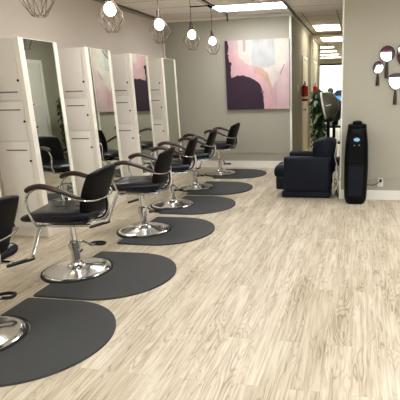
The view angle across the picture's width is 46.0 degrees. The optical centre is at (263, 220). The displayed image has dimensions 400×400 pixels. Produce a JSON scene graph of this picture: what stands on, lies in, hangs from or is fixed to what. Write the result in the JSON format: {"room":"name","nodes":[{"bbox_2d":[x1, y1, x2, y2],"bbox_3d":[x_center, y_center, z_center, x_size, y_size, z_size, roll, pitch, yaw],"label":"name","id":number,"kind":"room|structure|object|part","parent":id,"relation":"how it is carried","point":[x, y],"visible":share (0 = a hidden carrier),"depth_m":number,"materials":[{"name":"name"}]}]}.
{"room":"salon","nodes":[
{"label":"salon","id":0,"kind":"room"},
{"bbox_2d":[0,0,163,196],"bbox_3d":[-3.010,-0.852,3.617,0.100,2.717,11.297,2,16,11],"label":"wall","id":1,"kind":"structure","parent":0,"point":[69,23],"depth_m":6.06,"materials":[{"name":"beige paint"}]},
{"bbox_2d":[92,0,162,20],"bbox_3d":[-2.979,-2.137,3.239,0.030,0.040,11.297,2,16,11],"label":"trim","id":2,"kind":"structure","parent":1,"relation":"attached to","point":[98,1],"depth_m":7.31,"materials":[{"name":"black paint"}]},
{"bbox_2d":[162,29,165,57],"bbox_3d":[-1.828,-2.350,8.902,0.028,2.657,0.027,2,16,11],"label":"trim","id":3,"kind":"structure","parent":1,"relation":"attached to","point":[162,29],"depth_m":8.63,"materials":[{"name":"white paint"}]},
{"bbox_2d":[0,119,399,399],"bbox_3d":[1.305,-1.347,10.167,8.500,0.120,25.800,2,16,11],"label":"floor","id":4,"kind":"structure","parent":0,"point":[286,298],"depth_m":3.23,"materials":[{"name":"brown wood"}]},
{"bbox_2d":[0,195,28,351],"bbox_3d":[-1.856,0.294,2.795,0.874,0.902,0.725,13,22,42],"label":"chair","id":5,"kind":"object","parent":4,"relation":"on","point":[13,329],"visible":1,"depth_m":2.81,"materials":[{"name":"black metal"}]},
{"bbox_3d":[-1.613,0.201,2.679,0.235,0.280,0.559,3,16,14],"label":"rail","id":6,"kind":"part","parent":5,"relation":"part of","materials":[{"name":"silver metal"}]},
{"bbox_3d":[-1.852,0.230,2.752,0.575,0.116,0.500,3,16,14],"label":"seat","id":7,"kind":"part","parent":5,"relation":"part of","materials":[{"name":"black leather"}]},
{"bbox_3d":[-1.578,0.084,2.636,0.225,0.425,0.508,3,16,14],"label":"backrest","id":8,"kind":"part","parent":5,"relation":"part of","materials":[{"name":"black leather"}]},
{"bbox_2d":[0,37,76,237],"bbox_3d":[-2.454,-0.863,4.950,0.462,1.983,0.604,2,16,11],"label":"station","id":9,"kind":"object","parent":4,"relation":"on","point":[35,148],"visible":0.87,"depth_m":4.74,"materials":[{"name":"beige laminate"}]},
{"bbox_3d":[-2.501,-1.094,4.581,0.235,0.012,0.007,2,16,11],"label":"handle","id":10,"kind":"part","parent":9,"relation":"part of","materials":[{"name":"metal"}]},
{"bbox_3d":[-2.554,-1.459,4.499,0.392,0.573,0.018,2,16,11],"label":"door","id":11,"kind":"part","parent":9,"relation":"part of","materials":[{"name":"beige laminate"}]},
{"bbox_3d":[-2.542,-0.993,4.631,0.392,0.385,0.018,2,16,11],"label":"door","id":12,"kind":"part","parent":9,"relation":"part of","materials":[{"name":"beige laminate"}]},
{"bbox_3d":[-2.525,-0.358,4.811,0.392,0.922,0.018,2,16,11],"label":"door","id":13,"kind":"part","parent":9,"relation":"part of","materials":[{"name":"beige laminate"}]},
{"bbox_2d":[0,298,115,386],"bbox_3d":[-1.392,0.722,2.871,0.910,0.014,1.010,2,16,11],"label":"floor mat","id":14,"kind":"object","parent":4,"relation":"on","point":[62,334],"visible":1,"depth_m":2.84,"materials":[{"name":"grey plastic"}]},
{"bbox_2d":[6,163,114,282],"bbox_3d":[-1.601,0.002,3.802,0.860,0.902,0.768,-15,21,-40],"label":"chair","id":15,"kind":"object","parent":4,"relation":"on","point":[94,199],"visible":0.99,"depth_m":3.74,"materials":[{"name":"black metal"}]},
{"bbox_3d":[-1.577,-0.206,3.486,0.425,0.151,0.074,-2,16,-1],"label":"armrest","id":16,"kind":"part","parent":15,"relation":"part of","materials":[{"name":"brown wood"}]},
{"bbox_3d":[-1.605,-0.077,3.813,0.575,0.116,0.500,-1,16,3],"label":"seat","id":17,"kind":"part","parent":15,"relation":"part of","materials":[{"name":"black leather"}]},
{"bbox_3d":[-1.555,-0.358,4.021,0.425,0.151,0.074,0,16,6],"label":"armrest","id":18,"kind":"part","parent":15,"relation":"part of","materials":[{"name":"brown wood"}]},
{"bbox_3d":[-1.359,-0.121,3.791,0.235,0.280,0.559,-1,16,3],"label":"rail","id":19,"kind":"part","parent":15,"relation":"part of","materials":[{"name":"silver metal"}]},
{"bbox_3d":[-1.322,-0.240,3.755,0.225,0.425,0.508,-1,16,3],"label":"backrest","id":20,"kind":"part","parent":15,"relation":"part of","materials":[{"name":"black leather"}]},
{"bbox_2d":[57,47,125,204],"bbox_3d":[-2.233,-1.170,6.013,0.462,1.983,0.604,2,16,11],"label":"station","id":21,"kind":"object","parent":4,"relation":"on","point":[86,72],"visible":0.77,"depth_m":5.75,"materials":[{"name":"beige laminate"}]},
{"bbox_3d":[-2.332,-1.766,5.562,0.392,0.573,0.018,2,16,11],"label":"door","id":22,"kind":"part","parent":21,"relation":"part of","materials":[{"name":"beige laminate"}]},
{"bbox_3d":[-2.320,-1.300,5.695,0.392,0.385,0.018,2,16,11],"label":"door","id":23,"kind":"part","parent":21,"relation":"part of","materials":[{"name":"beige laminate"}]},
{"bbox_3d":[-2.304,-0.666,5.875,0.392,0.922,0.018,2,16,11],"label":"door","id":24,"kind":"part","parent":21,"relation":"part of","materials":[{"name":"beige laminate"}]},
{"bbox_2d":[83,47,125,204],"bbox_3d":[-2.017,-1.165,5.974,0.022,1.983,0.597,2,16,11],"label":"mirror","id":25,"kind":"object","parent":21,"relation":"attached to","point":[97,64],"depth_m":5.86,"materials":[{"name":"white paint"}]},
{"bbox_2d":[34,251,175,300],"bbox_3d":[-1.187,0.440,3.846,0.915,0.014,0.990,2,16,11],"label":"floor mat","id":26,"kind":"object","parent":4,"relation":"on","point":[132,273],"visible":0.98,"depth_m":3.68,"materials":[{"name":"grey plastic"}]},
{"bbox_2d":[111,53,155,176],"bbox_3d":[-2.015,-1.472,7.058,0.462,1.983,0.604,2,16,11],"label":"station","id":27,"kind":"object","parent":4,"relation":"on","point":[130,71],"visible":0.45,"depth_m":6.81,"materials":[{"name":"beige laminate"}]},
{"bbox_3d":[-2.115,-2.068,6.607,0.392,0.573,0.018,2,16,11],"label":"door","id":28,"kind":"part","parent":27,"relation":"part of","materials":[{"name":"beige laminate"}]},
{"bbox_3d":[-2.102,-1.602,6.739,0.392,0.385,0.018,2,16,11],"label":"door","id":29,"kind":"part","parent":27,"relation":"part of","materials":[{"name":"beige laminate"}]},
{"bbox_3d":[-2.086,-0.968,6.919,0.392,0.922,0.018,2,16,11],"label":"door","id":30,"kind":"part","parent":27,"relation":"part of","materials":[{"name":"beige laminate"}]},
{"bbox_2d":[128,53,155,175],"bbox_3d":[-1.799,-1.466,7.019,0.022,1.983,0.597,2,16,11],"label":"mirror","id":31,"kind":"object","parent":27,"relation":"attached to","point":[138,70],"depth_m":6.91,"materials":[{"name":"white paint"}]},
{"bbox_2d":[128,135,197,209],"bbox_3d":[-1.218,-0.634,6.012,0.768,0.902,0.860,12,21,39],"label":"chair","id":32,"kind":"object","parent":4,"relation":"on","point":[182,166],"visible":0.78,"depth_m":5.96,"materials":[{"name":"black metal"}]},
{"bbox_3d":[-1.226,-0.714,6.022,0.575,0.116,0.500,-3,16,-4],"label":"seat","id":33,"kind":"part","parent":32,"relation":"part of","materials":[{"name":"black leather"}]},
{"bbox_3d":[-1.164,-0.845,5.700,0.425,0.151,0.074,-4,16,-8],"label":"armrest","id":34,"kind":"part","parent":32,"relation":"part of","materials":[{"name":"brown wood"}]},
{"bbox_3d":[-1.210,-0.995,6.235,0.425,0.151,0.074,-2,16,0],"label":"armrest","id":35,"kind":"part","parent":32,"relation":"part of","materials":[{"name":"brown wood"}]},
{"bbox_3d":[-0.980,-0.766,6.029,0.235,0.280,0.559,-3,16,-4],"label":"rail","id":36,"kind":"part","parent":32,"relation":"part of","materials":[{"name":"silver metal"}]},
{"bbox_3d":[-0.944,-0.886,5.998,0.225,0.425,0.508,-3,16,-4],"label":"backrest","id":37,"kind":"part","parent":32,"relation":"part of","materials":[{"name":"black leather"}]},
{"bbox_2d":[148,58,181,176],"bbox_3d":[-1.795,-1.777,8.114,0.462,1.983,0.604,2,16,11],"label":"station","id":38,"kind":"object","parent":4,"relation":"on","point":[162,71],"visible":0.62,"depth_m":7.84,"materials":[{"name":"beige laminate"}]},
{"bbox_3d":[-1.895,-2.373,7.663,0.392,0.573,0.018,2,16,11],"label":"door","id":39,"kind":"part","parent":38,"relation":"part of","materials":[{"name":"beige laminate"}]},
{"bbox_3d":[-1.882,-1.907,7.795,0.392,0.385,0.018,2,16,11],"label":"door","id":40,"kind":"part","parent":38,"relation":"part of","materials":[{"name":"beige laminate"}]},
{"bbox_3d":[-1.866,-1.273,7.975,0.392,0.922,0.018,2,16,11],"label":"door","id":41,"kind":"part","parent":38,"relation":"part of","materials":[{"name":"beige laminate"}]},
{"bbox_2d":[160,58,181,176],"bbox_3d":[-1.579,-1.772,8.074,0.022,1.983,0.597,2,16,11],"label":"mirror","id":42,"kind":"object","parent":38,"relation":"attached to","point":[168,80],"depth_m":7.94,"materials":[{"name":"mirror"}]},
{"bbox_2d":[117,217,214,245],"bbox_3d":[-0.956,0.102,5.016,0.850,0.014,1.000,2,16,11],"label":"floor mat","id":43,"kind":"object","parent":4,"relation":"on","point":[184,229],"visible":0.91,"depth_m":4.88,"materials":[{"name":"grey plastic"}]},
{"bbox_2d":[89,146,174,237],"bbox_3d":[-1.312,-0.315,4.892,0.860,0.902,0.768,-16,22,-42],"label":"chair","id":44,"kind":"object","parent":43,"relation":"on","point":[140,186],"visible":0.93,"depth_m":4.83,"materials":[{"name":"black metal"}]},
{"bbox_3d":[-1.279,-0.523,4.577,0.425,0.151,0.074,-2,16,-3],"label":"armrest","id":45,"kind":"part","parent":44,"relation":"part of","materials":[{"name":"brown wood"}]},
{"bbox_3d":[-1.317,-0.394,4.903,0.575,0.116,0.500,-1,16,1],"label":"seat","id":46,"kind":"part","parent":44,"relation":"part of","materials":[{"name":"black leather"}]},
{"bbox_3d":[-1.276,-0.675,5.113,0.425,0.151,0.074,0,16,4],"label":"armrest","id":47,"kind":"part","parent":44,"relation":"part of","materials":[{"name":"brown wood"}]},
{"bbox_3d":[-1.070,-0.440,4.889,0.235,0.280,0.559,-1,16,1],"label":"rail","id":48,"kind":"part","parent":44,"relation":"part of","materials":[{"name":"silver metal"}]},
{"bbox_3d":[-1.033,-0.559,4.855,0.225,0.425,0.508,-1,16,1],"label":"backrest","id":49,"kind":"part","parent":44,"relation":"part of","materials":[{"name":"black leather"}]},
{"bbox_2d":[166,128,217,191],"bbox_3d":[-1.072,-0.936,7.062,0.768,0.902,0.860,13,21,41],"label":"chair","id":50,"kind":"object","parent":4,"relation":"on","point":[201,154],"visible":0.78,"depth_m":6.98,"materials":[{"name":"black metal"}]},
{"bbox_3d":[-1.079,-1.015,7.073,0.575,0.116,0.500,-2,16,-2],"label":"seat","id":51,"kind":"part","parent":50,"relation":"part of","materials":[{"name":"black leather"}]},
{"bbox_3d":[-1.027,-1.146,6.749,0.425,0.151,0.074,-3,16,-6],"label":"armrest","id":52,"kind":"part","parent":50,"relation":"part of","materials":[{"name":"brown wood"}]},
{"bbox_3d":[-1.053,-1.297,7.284,0.425,0.151,0.074,-1,16,1],"label":"armrest","id":53,"kind":"part","parent":50,"relation":"part of","materials":[{"name":"brown wood"}]},
{"bbox_3d":[-0.833,-1.065,7.071,0.235,0.280,0.559,-2,16,-2],"label":"rail","id":54,"kind":"part","parent":50,"relation":"part of","materials":[{"name":"silver metal"}]},
{"bbox_3d":[-0.796,-1.185,7.039,0.225,0.425,0.508,-2,16,-2],"label":"backrest","id":55,"kind":"part","parent":50,"relation":"part of","materials":[{"name":"black leather"}]},
{"bbox_2d":[159,195,235,214],"bbox_3d":[-0.791,-0.213,6.112,0.845,0.014,0.980,2,16,11],"label":"floor mat","id":56,"kind":"object","parent":4,"relation":"on","point":[203,204],"visible":0.9,"depth_m":5.99,"materials":[{"name":"grey plastic"}]},
{"bbox_2d":[187,181,252,194],"bbox_3d":[-0.603,-0.505,7.124,0.880,0.014,0.960,2,16,11],"label":"floor mat","id":57,"kind":"object","parent":4,"relation":"on","point":[221,187],"visible":0.93,"depth_m":7.01,"materials":[{"name":"grey plastic"}]},
{"bbox_2d":[213,169,266,178],"bbox_3d":[-0.370,-0.845,8.304,0.855,0.014,0.920,2,16,11],"label":"floor mat","id":58,"kind":"object","parent":4,"relation":"on","point":[240,173],"visible":0.94,"depth_m":8.16,"materials":[{"name":"grey plastic"}]},
{"bbox_2d":[196,123,239,176],"bbox_3d":[-0.798,-1.270,8.215,0.860,0.902,0.768,-12,19,-34],"label":"chair","id":59,"kind":"object","parent":58,"relation":"on","point":[232,137],"visible":0.86,"depth_m":8.12,"materials":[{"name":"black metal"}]},
{"bbox_3d":[-0.805,-1.477,7.896,0.425,0.151,0.074,0,16,6],"label":"armrest","id":60,"kind":"part","parent":59,"relation":"part of","materials":[{"name":"brown wood"}]},
{"bbox_3d":[-0.798,-1.350,8.226,0.575,0.116,0.500,1,16,9],"label":"seat","id":61,"kind":"part","parent":59,"relation":"part of","materials":[{"name":"black leather"}]},
{"bbox_3d":[-0.555,-1.385,8.174,0.235,0.280,0.559,1,16,9],"label":"rail","id":62,"kind":"part","parent":59,"relation":"part of","materials":[{"name":"silver metal"}]},
{"bbox_3d":[-0.519,-1.503,8.134,0.225,0.425,0.508,1,16,9],"label":"backrest","id":63,"kind":"part","parent":59,"relation":"part of","materials":[{"name":"black leather"}]},
{"bbox_2d":[274,137,336,197],"bbox_3d":[0.602,-0.777,6.572,0.863,0.780,0.690,2,16,11],"label":"armchair","id":64,"kind":"object","parent":4,"relation":"on","point":[301,173],"visible":1,"depth_m":6.27,"materials":[{"name":"blue leather"}]},
{"bbox_2d":[274,161,283,176],"bbox_3d":[0.504,-0.727,6.606,0.660,0.200,0.425,2,16,11],"label":"seat cushion","id":65,"kind":"object","parent":64,"relation":"on","point":[279,169],"depth_m":6.46,"materials":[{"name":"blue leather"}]},
{"bbox_3d":[0.420,-0.578,6.667,0.420,0.185,0.410,2,16,11],"label":"seat","id":66,"kind":"part","parent":64,"relation":"part of","materials":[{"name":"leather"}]},
{"bbox_3d":[0.596,-0.637,6.316,0.630,0.480,0.130,2,16,11],"label":"arm panel","id":67,"kind":"part","parent":64,"relation":"part of","materials":[{"name":"black leather"}]},
{"bbox_3d":[0.706,-0.789,6.843,0.630,0.480,0.130,2,16,11],"label":"arm panel","id":68,"kind":"part","parent":64,"relation":"part of","materials":[{"name":"black leather"}]},
{"bbox_3d":[0.857,-0.904,6.482,0.335,0.500,0.460,2,16,11],"label":"backrest","id":69,"kind":"part","parent":64,"relation":"part of","materials":[{"name":"black leather"}]},
{"bbox_2d":[308,90,326,150],"bbox_3d":[0.985,-1.611,8.303,0.374,1.420,0.384,2,16,11],"label":"ivy","id":70,"kind":"object","parent":4,"relation":"on","point":[318,122],"visible":0.66,"depth_m":8.17,"materials":[{"name":"plant"}]},
{"bbox_2d":[320,92,339,187],"bbox_3d":[0.983,-1.236,7.033,0.544,1.392,0.543,2,16,11],"label":"dryer","id":71,"kind":"object","parent":4,"relation":"on","point":[329,101],"visible":0.68,"depth_m":6.74,"materials":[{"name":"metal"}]},
{"bbox_2d":[320,92,338,119],"bbox_3d":[0.982,-1.706,6.871,0.278,0.400,0.406,2,16,11],"label":"hood","id":72,"kind":"object","parent":71,"relation":"attached to","point":[330,103],"depth_m":6.73,"materials":[{"name":"grey plastic"}]},
{"bbox_2d":[324,120,340,165],"bbox_3d":[1.322,-1.512,8.948,0.360,0.860,0.332,2,16,11],"label":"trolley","id":73,"kind":"object","parent":4,"relation":"on","point":[338,126],"visible":0.06,"depth_m":8.75,"materials":[{"name":"black plastic"}]},
{"bbox_2d":[331,99,340,174],"bbox_3d":[1.175,-1.383,7.715,0.544,1.292,0.543,2,16,11],"label":"dryer","id":74,"kind":"object","parent":4,"relation":"on","point":[335,118],"visible":0.2,"depth_m":7.52,"materials":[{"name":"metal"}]},
{"bbox_2d":[331,99,340,122],"bbox_3d":[1.174,-1.804,7.567,0.278,0.400,0.406,2,16,11],"label":"hood","id":75,"kind":"object","parent":74,"relation":"attached to","point":[335,118],"depth_m":7.45,"materials":[{"name":"grey plastic"}]},
{"bbox_2d":[344,121,381,203],"bbox_3d":[1.272,-0.739,5.890,0.482,1.045,0.348,2,16,11],"label":"air purifier","id":76,"kind":"object","parent":4,"relation":"on","point":[356,146],"visible":1,"depth_m":5.79,"materials":[{"name":"black plastic"}]},
{"bbox_3d":[1.162,-0.500,5.837,0.180,0.380,0.007,2,16,11],"label":"door","id":77,"kind":"part","parent":76,"relation":"part of","materials":[{"name":"black plastic"}]},
{"bbox_2d":[112,0,342,59],"bbox_3d":[1.234,-4.066,9.396,8.500,0.100,25.800,2,16,11],"label":"ceiling","id":78,"kind":"structure","parent":0,"point":[169,9],"depth_m":7.75,"materials":[{"name":"paint"}]},
{"bbox_2d":[19,0,54,16],"bbox_3d":[-1.630,-1.825,3.262,0.236,0.719,0.236,2,16,11],"label":"pendant light","id":79,"kind":"object","parent":78,"relation":"hanging from","point":[52,3],"visible":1,"depth_m":3.33,"materials":[{"name":"brown metal"}]},
{"bbox_2d":[97,0,124,32],"bbox_3d":[-1.424,-2.111,4.251,0.236,0.719,0.236,-3,16,-5],"label":"pendant light","id":80,"kind":"object","parent":78,"relation":"hanging from","point":[109,8],"visible":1,"depth_m":4.28,"materials":[{"name":"white glass"}]},
{"bbox_3d":[-1.420,-1.961,4.294,0.106,0.122,0.106,-3,16,-5],"label":"bulb","id":81,"kind":"part","parent":80,"relation":"part of","materials":[{"name":"beige glass"}]},
{"bbox_2d":[149,0,170,42],"bbox_3d":[-1.204,-2.416,5.306,0.236,0.719,0.236,-8,17,-22],"label":"pendant light","id":82,"kind":"object","parent":78,"relation":"hanging from","point":[159,24],"visible":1,"depth_m":5.32,"materials":[{"name":"white glass"}]},
{"bbox_2d":[156,9,160,18],"bbox_3d":[-1.202,-2.369,5.320,0.056,0.105,0.056,-8,17,-22],"label":"socket","id":83,"kind":"object","parent":82,"relation":"attached to","point":[158,15],"depth_m":5.30,"materials":[{"name":"silver metal"}]},
{"bbox_3d":[-1.200,-2.266,5.349,0.106,0.122,0.106,-8,17,-22],"label":"bulb","id":84,"kind":"part","parent":82,"relation":"part of","materials":[{"name":"beige glass"}]},
{"bbox_2d":[183,0,200,49],"bbox_3d":[-0.988,-2.716,6.342,0.236,0.719,0.236,-14,20,-38],"label":"pendant light","id":85,"kind":"object","parent":78,"relation":"hanging from","point":[191,34],"visible":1,"depth_m":6.36,"materials":[{"name":"white glass"}]},
{"bbox_3d":[-0.984,-2.566,6.385,0.106,0.122,0.106,-14,20,-38],"label":"bulb","id":86,"kind":"part","parent":85,"relation":"part of","materials":[{"name":"beige glass"}]},
{"bbox_2d":[205,5,220,54],"bbox_3d":[-0.801,-2.974,7.237,0.236,0.719,0.236,9,19,32],"label":"pendant light","id":87,"kind":"object","parent":78,"relation":"hanging from","point":[212,41],"visible":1,"depth_m":7.24,"materials":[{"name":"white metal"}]},
{"bbox_3d":[-0.797,-2.824,7.280,0.106,0.122,0.106,9,19,32],"label":"bulb","id":88,"kind":"part","parent":87,"relation":"part of","materials":[{"name":"beige glass"}]},
{"bbox_2d":[201,0,227,20],"bbox_3d":[-0.871,-3.129,6.708,0.022,0.130,2.600,2,16,11],"label":"rail","id":89,"kind":"object","parent":78,"relation":"attached to","point":[208,3],"visible":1,"depth_m":7.33,"materials":[{"name":"black metal"}]},
{"bbox_2d":[213,1,286,11],"bbox_3d":[-0.218,-3.385,7.337,1.160,0.014,0.580,2,16,11],"label":"recessed light","id":90,"kind":"object","parent":78,"relation":"in","point":[274,4],"visible":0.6,"depth_m":7.32,"materials":[{"name":"white paint"}]},
{"bbox_2d":[311,23,341,30],"bbox_3d":[1.394,-4.218,10.125,0.580,0.014,1.080,2,16,11],"label":"recessed light","id":91,"kind":"object","parent":78,"relation":"in","point":[319,27],"visible":1,"depth_m":10.08,"materials":[{"name":"white paint"}]},
{"bbox_2d":[327,84,333,92],"bbox_3d":[3.158,-6.733,21.749,0.320,1.590,0.020,2,16,11],"label":"sign","id":92,"kind":"object","parent":78,"relation":"hanging from","point":[330,89],"visible":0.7,"depth_m":21.89,"materials":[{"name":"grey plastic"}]},
{"bbox_2d":[320,36,341,41],"bbox_3d":[1.858,-4.924,12.574,0.570,0.014,1.200,2,16,11],"label":"recessed light","id":93,"kind":"object","parent":78,"relation":"in","point":[334,38],"visible":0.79,"depth_m":12.46,"materials":[{"name":"white paint"}]},
{"bbox_2d":[163,16,292,160],"bbox_3d":[-0.705,-2.370,8.758,2.515,2.717,0.120,2,16,11],"label":"wall","id":94,"kind":"structure","parent":0,"point":[200,75],"depth_m":8.70,"materials":[{"name":"beige paint"}]},
{"bbox_2d":[163,13,290,22],"bbox_3d":[-0.689,-3.634,8.315,2.385,0.045,0.020,2,16,11],"label":"trim","id":95,"kind":"structure","parent":94,"relation":"attached to","point":[279,14],"depth_m":8.29,"materials":[{"name":"white paint"}]},
{"bbox_2d":[190,161,282,167],"bbox_3d":[-0.637,-1.106,9.037,2.415,0.130,0.016,2,16,11],"label":"baseboard","id":96,"kind":"structure","parent":94,"relation":"attached to","point":[244,164],"depth_m":8.98,"materials":[{"name":"white paint"}]},
{"bbox_2d":[212,152,289,152],"bbox_3d":[-0.657,-1.324,8.980,2.385,0.015,0.012,2,16,11],"label":"trim","id":97,"kind":"structure","parent":94,"relation":"attached to","point":[212,152],"depth_m":8.88,"materials":[{"name":"beige paint"}]},
{"bbox_2d":[224,38,289,109],"bbox_3d":[-0.105,-2.660,8.463,1.180,1.210,0.040,2,16,11],"label":"painting","id":98,"kind":"object","parent":94,"relation":"attached to","point":[258,70],"visible":1,"depth_m":8.44,"materials":[{"name":"paint"}]},
{"bbox_2d":[289,16,292,151],"bbox_3d":[0.504,-2.298,8.476,0.041,2.672,0.036,2,16,11],"label":"trim","id":99,"kind":"structure","parent":94,"relation":"attached to","point":[290,17],"depth_m":8.38,"materials":[{"name":"white paint"}]},
{"bbox_2d":[292,17,319,150],"bbox_3d":[1.092,-3.199,11.516,0.120,2.717,6.233,2,16,11],"label":"wall","id":100,"kind":"structure","parent":0,"point":[301,40],"depth_m":9.57,"materials":[{"name":"beige paint"}]},
{"bbox_2d":[280,0,312,33],"bbox_3d":[0.433,-3.475,7.610,0.030,0.022,8.000,2,16,11],"label":"trim","id":101,"kind":"structure","parent":100,"relation":"attached to","point":[282,1],"depth_m":8.21,"materials":[{"name":"white paint"}]},
{"bbox_2d":[301,81,307,100],"bbox_3d":[0.871,-2.727,9.765,0.156,0.395,0.152,-8,17,-22],"label":"fire extinguisher","id":102,"kind":"object","parent":100,"relation":"attached to","point":[304,89],"visible":1,"depth_m":9.73,"materials":[{"name":"red metal"}]},
{"bbox_2d":[302,55,307,150],"bbox_3d":[0.966,-2.587,10.463,0.082,2.120,0.940,2,16,11],"label":"door","id":103,"kind":"structure","parent":100,"relation":"in","point":[304,59],"depth_m":10.44,"materials":[{"name":"white paint"}]},
{"bbox_2d":[291,13,320,45],"bbox_3d":[1.120,-4.465,11.081,0.030,0.045,6.353,2,16,11],"label":"trim","id":104,"kind":"structure","parent":100,"relation":"attached to","point":[292,15],"depth_m":9.88,"materials":[{"name":"white paint"}]},
{"bbox_2d":[310,36,312,145],"bbox_3d":[1.232,-3.276,11.774,0.050,2.717,0.150,2,16,11],"label":"trim","id":105,"kind":"structure","parent":100,"relation":"attached to","point":[311,36],"depth_m":11.57,"materials":[{"name":"white paint"}]},
{"bbox_2d":[313,60,316,142],"bbox_3d":[1.437,-3.250,12.721,0.082,2.140,0.940,2,16,11],"label":"door","id":106,"kind":"structure","parent":100,"relation":"in","point":[314,62],"depth_m":12.47,"materials":[{"name":"white paint"}]},
{"bbox_2d":[310,32,341,35],"bbox_3d":[1.627,-4.497,11.153,0.993,0.050,0.100,2,16,11],"label":"trim","id":107,"kind":"structure","parent":100,"relation":"attached to","point":[330,33],"depth_m":11.13,"materials":[{"name":"beige paint"}]},
{"bbox_2d":[320,59,341,63],"bbox_3d":[1.966,-6.265,22.249,4.775,2.717,0.100,2,16,11],"label":"wall","id":108,"kind":"structure","parent":0,"point":[324,61],"depth_m":21.62,"materials":[{"name":"beige paint"}]},
{"bbox_2d":[320,63,341,65],"bbox_3d":[1.962,-6.336,22.219,4.775,2.170,0.080,2,16,11],"label":"window","id":109,"kind":"structure","parent":108,"relation":"in","point":[335,63],"depth_m":21.67,"materials":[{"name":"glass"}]},
{"bbox_2d":[341,0,399,190],"bbox_3d":[2.784,-1.565,5.597,3.625,2.717,0.120,2,16,11],"label":"wall","id":110,"kind":"structure","parent":0,"point":[370,26],"depth_m":5.80,"materials":[{"name":"beige paint"}]},
{"bbox_2d":[332,131,337,194],"bbox_3d":[0.964,-0.768,6.196,0.076,0.852,0.080,2,16,11],"label":"coiled cord","id":111,"kind":"object","parent":110,"relation":"hanging from","point":[336,171],"visible":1,"depth_m":6.21,"materials":[{"name":"white plastic"}]},
{"bbox_2d":[336,159,338,196],"bbox_3d":[1.000,-0.576,6.260,0.044,0.516,0.040,2,16,11],"label":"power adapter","id":112,"kind":"object","parent":111,"relation":"hanging from","point":[337,160],"visible":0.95,"depth_m":6.19,"materials":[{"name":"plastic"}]},
{"bbox_2d":[339,0,344,198],"bbox_3d":[1.012,-1.619,5.952,0.020,2.717,0.138,2,16,11],"label":"trim","id":113,"kind":"structure","parent":110,"relation":"attached to","point":[343,0],"depth_m":5.89,"materials":[{"name":"white paint"}]},
{"bbox_2d":[340,190,399,199],"bbox_3d":[2.809,-0.302,5.885,3.613,0.130,0.016,2,16,11],"label":"baseboard","id":114,"kind":"structure","parent":110,"relation":"attached to","point":[371,194],"depth_m":6.12,"materials":[{"name":"white paint"}]},
{"bbox_2d":[340,178,399,179],"bbox_3d":[2.799,-0.509,5.830,3.625,0.014,0.010,2,16,11],"label":"trim","id":115,"kind":"structure","parent":110,"relation":"attached to","point":[340,178],"depth_m":6.09,"materials":[{"name":"beige paint"}]},
{"bbox_2d":[373,61,383,85],"bbox_3d":[1.414,-1.818,5.726,0.132,0.289,0.023,2,16,11],"label":"mirror","id":116,"kind":"object","parent":110,"relation":"attached to","point":[378,66],"visible":1,"depth_m":5.71,"materials":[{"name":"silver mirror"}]},
{"bbox_3d":[1.416,-1.753,5.744,0.044,0.154,0.022,2,16,11],"label":"handle","id":117,"kind":"part","parent":116,"relation":"part of","materials":[{"name":"brown wood"}]},
{"bbox_3d":[1.412,-1.885,5.703,0.119,0.133,0.006,3,16,14],"label":"glass","id":118,"kind":"part","parent":116,"relation":"part of","materials":[{"name":"silver mirror"}]},
{"bbox_2d":[377,178,382,186],"bbox_3d":[1.538,-0.507,6.093,0.072,0.115,0.010,2,16,11],"label":"wall outlet","id":119,"kind":"object","parent":110,"relation":"attached to","point":[380,184],"visible":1,"depth_m":6.09,"materials":[{"name":"white plastic"}]},
{"bbox_2d":[380,46,394,77],"bbox_3d":[1.511,-1.940,5.671,0.184,0.380,0.023,2,16,11],"label":"mirror","id":120,"kind":"object","parent":110,"relation":"attached to","point":[387,53],"visible":1,"depth_m":5.64,"materials":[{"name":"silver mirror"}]},
{"bbox_3d":[1.513,-1.854,5.695,0.044,0.202,0.023,2,16,11],"label":"handle","id":121,"kind":"part","parent":120,"relation":"part of","materials":[{"name":"brown wood"}]},
{"bbox_3d":[1.508,-2.030,5.641,0.166,0.171,0.004,1,16,10],"label":"glass","id":122,"kind":"part","parent":120,"relation":"part of","materials":[{"name":"white mirror"}]},
{"bbox_2d":[388,73,399,104],"bbox_3d":[1.635,-1.630,5.735,0.190,0.375,0.023,2,16,11],"label":"mirror","id":123,"kind":"object","parent":110,"relation":"attached to","point":[393,79],"visible":1,"depth_m":5.71,"materials":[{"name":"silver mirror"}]},
{"bbox_3d":[1.632,-1.713,5.707,0.171,0.180,0.009,2,16,11],"label":"glass","id":124,"kind":"part","parent":123,"relation":"part of","materials":[{"name":"white mirror"}]},
{"bbox_3d":[1.637,-1.539,5.760,0.044,0.188,0.022,2,16,11],"label":"handle","id":125,"kind":"part","parent":123,"relation":"part of","materials":[{"name":"brown wood"}]},
{"bbox_2d":[397,46,399,63],"bbox_3d":[1.712,-1.985,5.616,0.186,0.341,0.023,2,16,11],"label":"mirror","id":126,"kind":"object","parent":110,"relation":"attached to","point":[398,50],"visible":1,"depth_m":5.62,"materials":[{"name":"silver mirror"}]},
{"label":"outside","id":127,"kind":"structure","parent":0,"visible":0},
{"bbox_3d":[8.197,-9.716,39.593,60.000,0.180,36.900,2,16,11],"label":"ground","id":128,"kind":"structure","parent":127,"visible":0},
{"bbox_2d":[333,90,340,100],"bbox_3d":[6.525,-9.538,36.224,4.250,1.400,1.700,2,16,11],"label":"parked car","id":129,"kind":"object","parent":128,"relation":"on","point":[337,93],"visible":0.02,"depth_m":35.50,"materials":[{"name":"blue paint"}]}
]}

